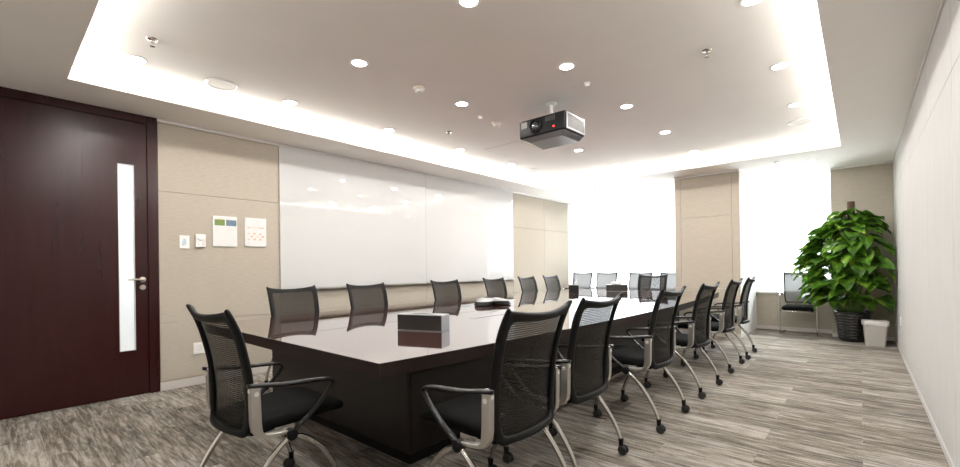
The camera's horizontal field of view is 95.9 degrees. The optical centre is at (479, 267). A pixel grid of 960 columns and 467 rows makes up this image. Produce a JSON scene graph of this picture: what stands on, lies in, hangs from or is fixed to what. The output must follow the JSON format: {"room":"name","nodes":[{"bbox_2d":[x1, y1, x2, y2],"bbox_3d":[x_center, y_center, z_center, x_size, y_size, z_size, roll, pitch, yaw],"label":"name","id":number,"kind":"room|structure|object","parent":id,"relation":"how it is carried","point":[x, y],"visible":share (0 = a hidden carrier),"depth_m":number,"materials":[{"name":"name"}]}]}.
{"room":"conference room","nodes":[
{"label":"conference room","id":0,"kind":"room"},
{"bbox_2d":[157,122,568,381],"bbox_3d":[-1.489,-0.148,6.466,0.200,2.735,10.750,-1,0,41],"label":"wall","id":1,"kind":"structure","parent":0,"point":[202,175],"depth_m":4.83,"materials":[{"name":"beige fabric"}]},
{"bbox_2d":[0,86,159,419],"bbox_3d":[-3.754,-0.118,3.845,0.259,2.735,1.442,-1,0,41],"label":"door","id":2,"kind":"structure","parent":1,"relation":"in","point":[80,321],"depth_m":3.88,"materials":[{"name":"brown wood"}]},
{"bbox_2d":[179,235,189,248],"bbox_3d":[-3.076,-0.264,4.504,0.009,0.136,0.090,-1,0,41],"label":"wall switch","id":3,"kind":"object","parent":1,"relation":"attached to","point":[183,240],"visible":1,"depth_m":4.50,"materials":[{"name":"white plastic"}]},
{"bbox_2d":[193,342,204,354],"bbox_3d":[-2.980,0.857,4.597,0.010,0.120,0.112,-1,0,41],"label":"power outlet","id":4,"kind":"object","parent":1,"relation":"attached to","point":[198,348],"visible":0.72,"depth_m":4.59,"materials":[{"name":"white plastic"}]},
{"bbox_2d":[195,234,205,246],"bbox_3d":[-2.971,-0.283,4.601,0.038,0.136,0.092,-1,0,41],"label":"thermostat","id":5,"kind":"object","parent":1,"relation":"attached to","point":[200,239],"visible":1,"depth_m":4.59,"materials":[{"name":"white plastic"}]},
{"bbox_2d":[160,366,271,390],"bbox_3d":[-0.532,1.165,7.394,0.026,0.085,8.115,-1,0,41],"label":"baseboard","id":6,"kind":"structure","parent":1,"relation":"attached to","point":[173,384],"depth_m":4.52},
{"bbox_2d":[212,216,236,246],"bbox_3d":[-2.822,-0.397,4.789,0.018,0.335,0.245,-1,0,41],"label":"poster","id":7,"kind":"object","parent":1,"relation":"attached to","point":[224,228],"visible":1,"depth_m":4.78,"materials":[{"name":"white paper"}]},
{"bbox_2d":[244,218,265,246],"bbox_3d":[-2.609,-0.406,5.031,0.018,0.330,0.238,-1,0,41],"label":"poster","id":8,"kind":"object","parent":1,"relation":"attached to","point":[254,228],"visible":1,"depth_m":5.02,"materials":[{"name":"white paper"}]},
{"bbox_2d":[157,118,567,203],"bbox_3d":[-0.565,-1.513,7.393,0.032,0.030,8.115,-1,0,41],"label":"trim","id":9,"kind":"structure","parent":1,"relation":"attached to","point":[158,120],"depth_m":4.82,"materials":[{"name":"white paint"}]},
{"bbox_2d":[279,143,514,289],"bbox_3d":[-0.865,-0.628,6.990,0.054,1.790,4.685,-1,0,41],"label":"whiteboard","id":10,"kind":"object","parent":1,"relation":"attached to","point":[344,220],"visible":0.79,"depth_m":6.35,"materials":[{"name":"white glass"}]},
{"bbox_2d":[316,278,514,289],"bbox_3d":[-0.853,0.255,6.989,0.052,0.024,4.685,-1,0,41],"label":"tray","id":11,"kind":"object","parent":10,"relation":"on","point":[394,283],"depth_m":6.62,"materials":[{"name":"metal"}]},
{"bbox_2d":[72,0,838,183],"bbox_3d":[0.826,-1.761,4.679,6.070,0.100,11.150,-1,0,41],"label":"ceiling","id":12,"kind":"structure","parent":0,"point":[502,58],"depth_m":3.68,"materials":[{"name":"white paint"}]},
{"bbox_2d":[124,55,147,63],"bbox_3d":[-2.746,-1.661,3.459,0.152,0.006,0.152,-1,0,41],"label":"recessed light","id":13,"kind":"object","parent":12,"relation":"in","point":[133,58],"visible":1,"depth_m":3.46,"materials":[{"name":"white plastic"}]},
{"bbox_2d":[127,56,144,62],"bbox_3d":[-2.746,-1.662,3.459,0.113,0.003,0.113,-1,0,41],"label":"diffuser","id":14,"kind":"object","parent":13,"relation":"attached to","point":[136,59],"depth_m":3.46,"materials":[{"name":"white plastic"}]},
{"bbox_2d":[146,36,158,47],"bbox_3d":[-2.394,-1.642,3.163,0.076,0.054,0.076,-1,0,41],"label":"sprinkler","id":15,"kind":"object","parent":12,"relation":"attached to","point":[152,40],"visible":1,"depth_m":3.15,"materials":[{"name":"metal"}]},
{"bbox_2d":[205,78,236,90],"bbox_3d":[-2.359,-1.664,3.945,0.256,0.010,0.256,-1,0,41],"label":"ceiling speaker","id":16,"kind":"object","parent":12,"relation":"attached to","point":[221,84],"visible":1,"depth_m":3.94,"materials":[{"name":"white plastic"}]},
{"bbox_2d":[208,80,233,89],"bbox_3d":[-2.359,-1.667,3.945,0.213,0.004,0.213,-1,0,1],"label":"grille","id":17,"kind":"object","parent":16,"relation":"attached to","point":[217,84],"depth_m":3.94,"materials":[{"name":"white paint"}]},
{"bbox_2d":[282,99,297,104],"bbox_3d":[-1.928,-1.672,4.391,0.152,0.006,0.152,-1,0,41],"label":"recessed light","id":18,"kind":"object","parent":12,"relation":"in","point":[286,101],"visible":1,"depth_m":4.38,"materials":[{"name":"white plastic"}]},
{"bbox_2d":[284,101,295,104],"bbox_3d":[-1.928,-1.673,4.391,0.113,0.003,0.113,-1,0,41],"label":"diffuser","id":19,"kind":"object","parent":18,"relation":"attached to","point":[285,102],"depth_m":4.39,"materials":[{"name":"white plastic"}]},
{"bbox_2d":[350,59,368,67],"bbox_3d":[-0.996,-1.684,3.572,0.152,0.006,0.152,-1,0,41],"label":"recessed light","id":20,"kind":"object","parent":12,"relation":"in","point":[360,63],"visible":1,"depth_m":3.57,"materials":[{"name":"white plastic"}]},
{"bbox_2d":[352,60,365,66],"bbox_3d":[-0.996,-1.685,3.572,0.113,0.003,0.113,-1,0,41],"label":"diffuser","id":21,"kind":"object","parent":20,"relation":"attached to","point":[357,63],"depth_m":3.57,"materials":[{"name":"white plastic"}]},
{"bbox_2d":[383,128,394,131],"bbox_3d":[-1.119,-1.683,5.311,0.152,0.006,0.152,-1,0,41],"label":"recessed light","id":22,"kind":"object","parent":12,"relation":"in","point":[384,129],"visible":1,"depth_m":5.31,"materials":[{"name":"white plastic"}]},
{"bbox_2d":[413,86,424,93],"bbox_3d":[-0.575,-1.670,4.081,0.104,0.046,0.104,-1,0,41],"label":"smoke detector","id":23,"kind":"object","parent":12,"relation":"attached to","point":[418,89],"visible":1,"depth_m":4.06,"materials":[{"name":"beige plastic"}]},
{"bbox_2d":[455,101,468,106],"bbox_3d":[-0.188,-1.695,4.492,0.152,0.006,0.152,-1,0,41],"label":"recessed light","id":24,"kind":"object","parent":12,"relation":"in","point":[459,103],"visible":1,"depth_m":4.47,"materials":[{"name":"white plastic"}]},
{"bbox_2d":[457,102,466,105],"bbox_3d":[-0.188,-1.696,4.492,0.113,0.003,0.113,-1,0,41],"label":"diffuser","id":25,"kind":"object","parent":24,"relation":"attached to","point":[458,103],"depth_m":4.49,"materials":[{"name":"white plastic"}]},
{"bbox_2d":[457,0,479,8],"bbox_3d":[-0.072,-1.696,2.760,0.152,0.006,0.152,-1,0,41],"label":"recessed light","id":26,"kind":"object","parent":12,"relation":"in","point":[468,4],"visible":1,"depth_m":2.78,"materials":[{"name":"white plastic"}]},
{"bbox_2d":[460,0,476,6],"bbox_3d":[-0.072,-1.697,2.760,0.113,0.003,0.113,-1,0,41],"label":"diffuser","id":27,"kind":"object","parent":26,"relation":"attached to","point":[463,3],"depth_m":2.78,"materials":[{"name":"white plastic"}]},
{"bbox_2d":[492,121,499,126],"bbox_3d":[0.189,-1.680,5.087,0.104,0.046,0.104,-1,0,41],"label":"smoke detector","id":28,"kind":"object","parent":12,"relation":"attached to","point":[494,123],"visible":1,"depth_m":5.06,"materials":[{"name":"beige plastic"}]},
{"bbox_2d":[485,141,542,156],"bbox_3d":[0.495,-1.706,6.269,0.612,0.004,0.612,-1,0,41],"label":"ceiling hatch","id":29,"kind":"object","parent":12,"relation":"attached to","point":[516,148],"visible":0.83,"depth_m":6.25,"materials":[{"name":"white paint"}]},
{"bbox_2d":[524,169,538,171],"bbox_3d":[0.911,-1.707,7.621,0.256,0.010,0.256,-1,0,41],"label":"recessed light","id":30,"kind":"object","parent":12,"relation":"attached to","point":[526,170],"visible":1,"depth_m":7.63,"materials":[{"name":"white paint"}]},
{"bbox_2d":[520,102,584,149],"bbox_3d":[0.743,-1.506,4.506,0.557,0.407,0.424,-1,0,41],"label":"projector","id":31,"kind":"object","parent":12,"relation":"hanging from","point":[560,128],"visible":1,"depth_m":4.38,"materials":[{"name":"black plastic"}]},
{"bbox_2d":[558,62,575,70],"bbox_3d":[0.736,-1.707,3.680,0.152,0.006,0.152,-1,0,41],"label":"recessed light","id":32,"kind":"object","parent":12,"relation":"in","point":[566,66],"visible":1,"depth_m":3.67,"materials":[{"name":"white plastic"}]},
{"bbox_2d":[560,64,572,69],"bbox_3d":[0.736,-1.708,3.680,0.113,0.003,0.113,-1,0,41],"label":"diffuser","id":33,"kind":"object","parent":32,"relation":"attached to","point":[562,66],"depth_m":3.68,"materials":[{"name":"white plastic"}]},
{"bbox_2d":[619,104,633,108],"bbox_3d":[1.565,-1.718,4.623,0.152,0.006,0.152,-1,0,41],"label":"recessed light","id":34,"kind":"object","parent":12,"relation":"in","point":[624,106],"visible":1,"depth_m":4.62,"materials":[{"name":"white plastic"}]},
{"bbox_2d":[621,105,631,108],"bbox_3d":[1.565,-1.719,4.623,0.113,0.003,0.113,-1,0,41],"label":"diffuser","id":35,"kind":"object","parent":34,"relation":"attached to","point":[622,106],"depth_m":4.62,"materials":[{"name":"white plastic"}]},
{"bbox_2d":[659,130,671,133],"bbox_3d":[2.370,-1.728,5.539,0.152,0.006,0.152,-1,0,41],"label":"recessed light","id":36,"kind":"object","parent":12,"relation":"in","point":[665,131],"visible":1,"depth_m":5.54,"materials":[{"name":"white plastic"}]},
{"bbox_2d":[702,48,711,57],"bbox_3d":[1.804,-1.697,3.441,0.076,0.054,0.076,-1,0,41],"label":"sprinkler","id":37,"kind":"object","parent":12,"relation":"attached to","point":[707,51],"visible":1,"depth_m":3.43,"materials":[{"name":"metal"}]},
{"bbox_2d":[739,0,763,6],"bbox_3d":[1.754,-1.720,2.786,0.152,0.006,0.152,-1,0,41],"label":"recessed light","id":38,"kind":"object","parent":12,"relation":"in","point":[743,3],"visible":1,"depth_m":2.81,"materials":[{"name":"white plastic"}]},
{"bbox_2d":[742,0,760,5],"bbox_3d":[1.754,-1.721,2.786,0.113,0.003,0.113,-1,0,41],"label":"diffuser","id":39,"kind":"object","parent":38,"relation":"attached to","point":[744,2],"depth_m":2.81,"materials":[{"name":"white plastic"}]},
{"bbox_2d":[769,62,790,69],"bbox_3d":[2.582,-1.731,3.728,0.152,0.006,0.152,-1,0,41],"label":"recessed light","id":40,"kind":"object","parent":12,"relation":"in","point":[782,65],"visible":1,"depth_m":3.72,"materials":[{"name":"white plastic"}]},
{"bbox_2d":[772,63,787,69],"bbox_3d":[2.582,-1.732,3.728,0.113,0.003,0.113,-1,0,41],"label":"diffuser","id":41,"kind":"object","parent":40,"relation":"attached to","point":[778,66],"depth_m":3.73,"materials":[{"name":"white plastic"}]},
{"bbox_2d":[787,102,803,107],"bbox_3d":[3.388,-1.742,4.645,0.152,0.006,0.152,-1,0,41],"label":"recessed light","id":42,"kind":"object","parent":12,"relation":"in","point":[797,104],"visible":1,"depth_m":4.63,"materials":[{"name":"white plastic"}]},
{"bbox_2d":[789,103,801,106],"bbox_3d":[3.388,-1.743,4.645,0.113,0.003,0.113,-1,0,41],"label":"diffuser","id":43,"kind":"object","parent":42,"relation":"attached to","point":[793,104],"depth_m":4.65,"materials":[{"name":"white plastic"}]},
{"bbox_2d":[787,118,812,125],"bbox_3d":[3.841,-1.746,5.192,0.256,0.010,0.256,-1,0,41],"label":"ceiling speaker","id":44,"kind":"object","parent":12,"relation":"attached to","point":[801,121],"visible":1,"depth_m":5.18,"materials":[{"name":"white paint"}]},
{"bbox_2d":[789,119,810,124],"bbox_3d":[3.841,-1.748,5.192,0.213,0.004,0.213,-1,0,-8],"label":"grille","id":45,"kind":"object","parent":44,"relation":"attached to","point":[798,121],"depth_m":5.18,"materials":[{"name":"white paint"}]},
{"bbox_2d":[0,0,941,203],"bbox_3d":[0.828,-1.629,4.679,5.870,0.165,10.950,-1,0,41],"label":"ceiling soffit slab","id":46,"kind":"structure","parent":0,"point":[875,50],"depth_m":3.98,"materials":[{"name":"white paint"}]},
{"bbox_2d":[0,328,949,466],"bbox_3d":[0.899,1.238,4.716,6.070,0.100,11.250,-1,0,41],"label":"floor","id":47,"kind":"structure","parent":0,"point":[802,399],"depth_m":3.25,"materials":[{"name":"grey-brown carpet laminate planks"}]},
{"bbox_2d":[186,304,342,466],"bbox_3d":[-1.115,0.699,2.273,0.628,1.032,0.630,-1,0,40],"label":"chair","id":48,"kind":"object","parent":47,"relation":"on","point":[237,405],"visible":1,"depth_m":2.10,"materials":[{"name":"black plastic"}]},
{"bbox_2d":[262,285,319,389],"bbox_3d":[-1.766,0.707,4.395,0.630,1.032,0.628,-1,0,39],"label":"chair","id":49,"kind":"object","parent":47,"relation":"on","point":[282,302],"visible":0.2,"depth_m":4.54,"materials":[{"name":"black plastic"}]},
{"bbox_2d":[346,282,387,308],"bbox_3d":[-1.171,0.699,5.072,0.630,1.032,0.628,-1,0,41],"label":"chair","id":50,"kind":"object","parent":47,"relation":"on","point":[375,295],"visible":0.18,"depth_m":5.24,"materials":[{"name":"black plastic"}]},
{"bbox_2d":[430,279,461,300],"bbox_3d":[-0.312,0.688,6.141,0.630,1.032,0.628,-1,0,43],"label":"chair","id":51,"kind":"object","parent":47,"relation":"on","point":[448,290],"visible":0.18,"depth_m":6.32,"materials":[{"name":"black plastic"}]},
{"bbox_2d":[236,289,718,463],"bbox_3d":[0.756,0.815,5.316,2.840,0.751,6.530,-1,0,41],"label":"conference table","id":52,"kind":"object","parent":47,"relation":"on","point":[379,370],"visible":0.62,"depth_m":2.96,"materials":[{"name":"brown wood"}]},
{"bbox_2d":[397,312,449,331],"bbox_3d":[-0.412,0.396,3.150,0.360,0.117,0.126,-1,0,21],"label":"tissue box","id":53,"kind":"object","parent":52,"relation":"on","point":[431,322],"visible":1,"depth_m":3.09,"materials":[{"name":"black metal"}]},
{"bbox_2d":[474,297,510,305],"bbox_3d":[0.155,0.400,5.207,0.445,0.094,0.485,-1,0,1],"label":"phone","id":54,"kind":"object","parent":52,"relation":"on","point":[483,301],"visible":1,"depth_m":5.10,"materials":[{"name":"black plastic"}]},
{"bbox_2d":[569,285,578,291],"bbox_3d":[1.642,0.365,7.588,0.170,0.124,0.140,-1,0,11],"label":"control panel","id":55,"kind":"object","parent":52,"relation":"on","point":[572,288],"visible":0.99,"depth_m":7.53,"materials":[{"name":"black plastic"}]},
{"bbox_2d":[606,281,627,290],"bbox_3d":[2.407,0.333,7.608,0.360,0.170,0.126,-1,0,17],"label":"tissue box","id":56,"kind":"object","parent":52,"relation":"on","point":[614,286],"visible":1,"depth_m":7.57,"materials":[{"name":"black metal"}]},
{"bbox_2d":[483,277,507,295],"bbox_3d":[0.437,0.678,7.053,0.630,1.032,0.628,-1,0,41],"label":"chair","id":57,"kind":"object","parent":47,"relation":"on","point":[494,287],"visible":0.19,"depth_m":7.23,"materials":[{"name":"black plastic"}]},
{"bbox_2d":[420,300,571,466],"bbox_3d":[0.076,0.683,2.145,0.630,1.032,0.628,-1,0,40],"label":"chair","id":58,"kind":"object","parent":47,"relation":"on","point":[522,399],"visible":1,"depth_m":1.96,"materials":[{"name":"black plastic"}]},
{"bbox_2d":[517,276,537,292],"bbox_3d":[1.073,0.670,7.837,0.630,1.032,0.628,-1,0,39],"label":"chair","id":59,"kind":"object","parent":47,"relation":"on","point":[528,285],"visible":0.19,"depth_m":8.02,"materials":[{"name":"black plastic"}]},
{"bbox_2d":[542,275,560,290],"bbox_3d":[1.629,0.663,8.561,0.630,1.032,0.628,-1,0,41],"label":"chair","id":60,"kind":"object","parent":47,"relation":"on","point":[552,283],"visible":0.24,"depth_m":8.74,"materials":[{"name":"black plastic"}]},
{"bbox_2d":[503,292,628,466],"bbox_3d":[0.515,0.677,2.704,0.630,1.032,0.628,-1,0,40],"label":"chair","id":61,"kind":"object","parent":47,"relation":"on","point":[585,374],"visible":0.8,"depth_m":2.50,"materials":[{"name":"black fabric"}]},
{"bbox_2d":[563,272,592,289],"bbox_3d":[2.294,0.644,10.114,0.548,1.050,0.566,-1,0,41],"label":"chair","id":62,"kind":"object","parent":47,"relation":"on","point":[583,280],"visible":0.38,"depth_m":10.26,"materials":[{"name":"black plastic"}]},
{"bbox_2d":[588,272,617,288],"bbox_3d":[2.752,0.638,9.711,0.548,1.050,0.566,-1,0,41],"label":"chair","id":63,"kind":"object","parent":47,"relation":"on","point":[603,279],"visible":0.29,"depth_m":9.90,"materials":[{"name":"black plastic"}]},
{"bbox_2d":[628,272,651,289],"bbox_3d":[3.331,0.631,9.203,0.548,1.050,0.566,-1,0,41],"label":"chair","id":64,"kind":"object","parent":47,"relation":"on","point":[633,277],"visible":0.25,"depth_m":9.44,"materials":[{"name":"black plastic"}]},
{"bbox_2d":[593,286,689,433],"bbox_3d":[1.276,0.667,3.479,0.630,1.032,0.628,-1,0,41],"label":"chair","id":65,"kind":"object","parent":47,"relation":"on","point":[658,352],"visible":0.91,"depth_m":3.29,"materials":[{"name":"black fabric"}]},
{"bbox_2d":[638,274,667,290],"bbox_3d":[3.067,0.644,7.903,0.628,1.032,0.630,-1,0,41],"label":"chair","id":66,"kind":"object","parent":47,"relation":"on","point":[650,283],"visible":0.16,"depth_m":8.09,"materials":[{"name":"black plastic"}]},
{"bbox_2d":[660,272,675,290],"bbox_3d":[3.826,0.624,8.767,0.548,1.050,0.566,-1,0,41],"label":"chair","id":67,"kind":"object","parent":47,"relation":"on","point":[671,279],"visible":0.09,"depth_m":8.94,"materials":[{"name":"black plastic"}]},
{"bbox_2d":[641,281,722,398],"bbox_3d":[1.980,0.658,4.265,0.630,1.032,0.628,-1,0,42],"label":"chair","id":68,"kind":"object","parent":47,"relation":"on","point":[699,327],"visible":0.77,"depth_m":4.05,"materials":[{"name":"black fabric"}]},
{"bbox_2d":[678,278,744,372],"bbox_3d":[2.748,0.648,5.154,0.630,1.032,0.628,-1,0,41],"label":"chair","id":69,"kind":"object","parent":47,"relation":"on","point":[726,322],"visible":0.86,"depth_m":4.95,"materials":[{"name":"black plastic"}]},
{"bbox_2d":[702,276,756,359],"bbox_3d":[3.336,0.640,5.823,0.630,1.032,0.628,-1,0,39],"label":"chair","id":70,"kind":"object","parent":47,"relation":"on","point":[742,306],"visible":0.72,"depth_m":5.61,"materials":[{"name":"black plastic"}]},
{"bbox_2d":[779,272,819,336],"bbox_3d":[5.450,0.603,7.380,0.548,1.050,0.566,-1,0,41],"label":"chair","id":71,"kind":"object","parent":47,"relation":"on","point":[791,292],"visible":0.67,"depth_m":7.53,"materials":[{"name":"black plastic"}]},
{"bbox_2d":[791,201,895,342],"bbox_3d":[5.434,0.061,6.549,1.240,2.135,1.038,-1,0,41],"label":"potted plant","id":72,"kind":"object","parent":47,"relation":"on","point":[856,256],"visible":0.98,"depth_m":6.43,"materials":[{"name":"green plant"}]},
{"bbox_2d":[861,319,888,346],"bbox_3d":[5.684,0.944,6.226,0.280,0.364,0.211,-1,0,33],"label":"waste bin","id":73,"kind":"object","parent":47,"relation":"on","point":[875,331],"visible":1,"depth_m":6.16,"materials":[{"name":"grey plastic"}]},
{"bbox_2d":[568,203,831,329],"bbox_3d":[4.320,-0.224,8.782,5.870,2.735,0.400,-1,0,41],"label":"wall","id":74,"kind":"structure","parent":0,"point":[767,303],"depth_m":7.87,"materials":[{"name":"beige fabric"}]},
{"bbox_2d":[573,192,669,288],"bbox_3d":[3.375,-0.567,9.712,2.930,2.125,0.245,-1,0,41],"label":"window","id":75,"kind":"structure","parent":74,"relation":"in","point":[667,192],"depth_m":10.63,"materials":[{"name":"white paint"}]},
{"bbox_2d":[674,160,892,179],"bbox_3d":[4.827,-1.583,7.047,3.014,0.030,0.463,-1,0,15],"label":"trim","id":76,"kind":"structure","parent":74,"relation":"attached to","point":[883,162],"depth_m":7.01,"materials":[{"name":"white paint"}]},
{"bbox_2d":[755,173,828,292],"bbox_3d":[5.602,-0.596,7.754,1.208,2.125,0.245,-1,0,41],"label":"window","id":77,"kind":"structure","parent":74,"relation":"in","point":[757,291],"depth_m":7.98,"materials":[{"name":"white paint"}]},
{"bbox_2d":[757,325,831,333],"bbox_3d":[4.140,1.116,8.963,4.934,0.060,0.028,-1,0,41],"label":"baseboard","id":78,"kind":"structure","parent":74,"relation":"attached to","point":[758,326],"depth_m":7.68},
{"bbox_2d":[674,170,756,337],"bbox_3d":[4.363,-0.225,7.932,0.996,2.735,1.620,-1,0,41],"label":"column","id":79,"kind":"structure","parent":0,"point":[715,215],"depth_m":7.33,"materials":[{"name":"beige fabric"}]},
{"bbox_2d":[680,330,894,340],"bbox_3d":[4.864,1.106,7.049,3.012,0.060,0.458,-1,0,15],"label":"baseboard","id":80,"kind":"structure","parent":79,"relation":"attached to","point":[682,331],"depth_m":7.06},
{"bbox_2d":[830,163,894,336],"bbox_3d":[6.133,-0.248,6.956,0.736,2.735,0.450,-1,0,41],"label":"wall","id":81,"kind":"structure","parent":0,"point":[870,187],"depth_m":6.70,"materials":[{"name":"beige fabric"}]},
{"bbox_2d":[893,0,959,466],"bbox_3d":[3.051,-0.207,2.741,0.200,2.735,11.150,-1,0,41],"label":"wall","id":82,"kind":"structure","parent":0,"point":[926,162],"depth_m":2.96,"materials":[{"name":"white paint"}]},
{"bbox_2d":[892,0,944,161],"bbox_3d":[2.830,-1.562,2.654,0.030,0.020,10.350,-1,0,41],"label":"trim","id":83,"kind":"structure","parent":82,"relation":"attached to","point":[942,1],"depth_m":3.33,"materials":[{"name":"white paint"}]},
{"bbox_2d":[895,338,954,466],"bbox_3d":[2.868,1.140,2.652,0.024,0.045,10.350,-1,0,41],"label":"baseboard","id":84,"kind":"structure","parent":82,"relation":"attached to","point":[943,446],"depth_m":3.26,"materials":[{"name":"white painted wood"}]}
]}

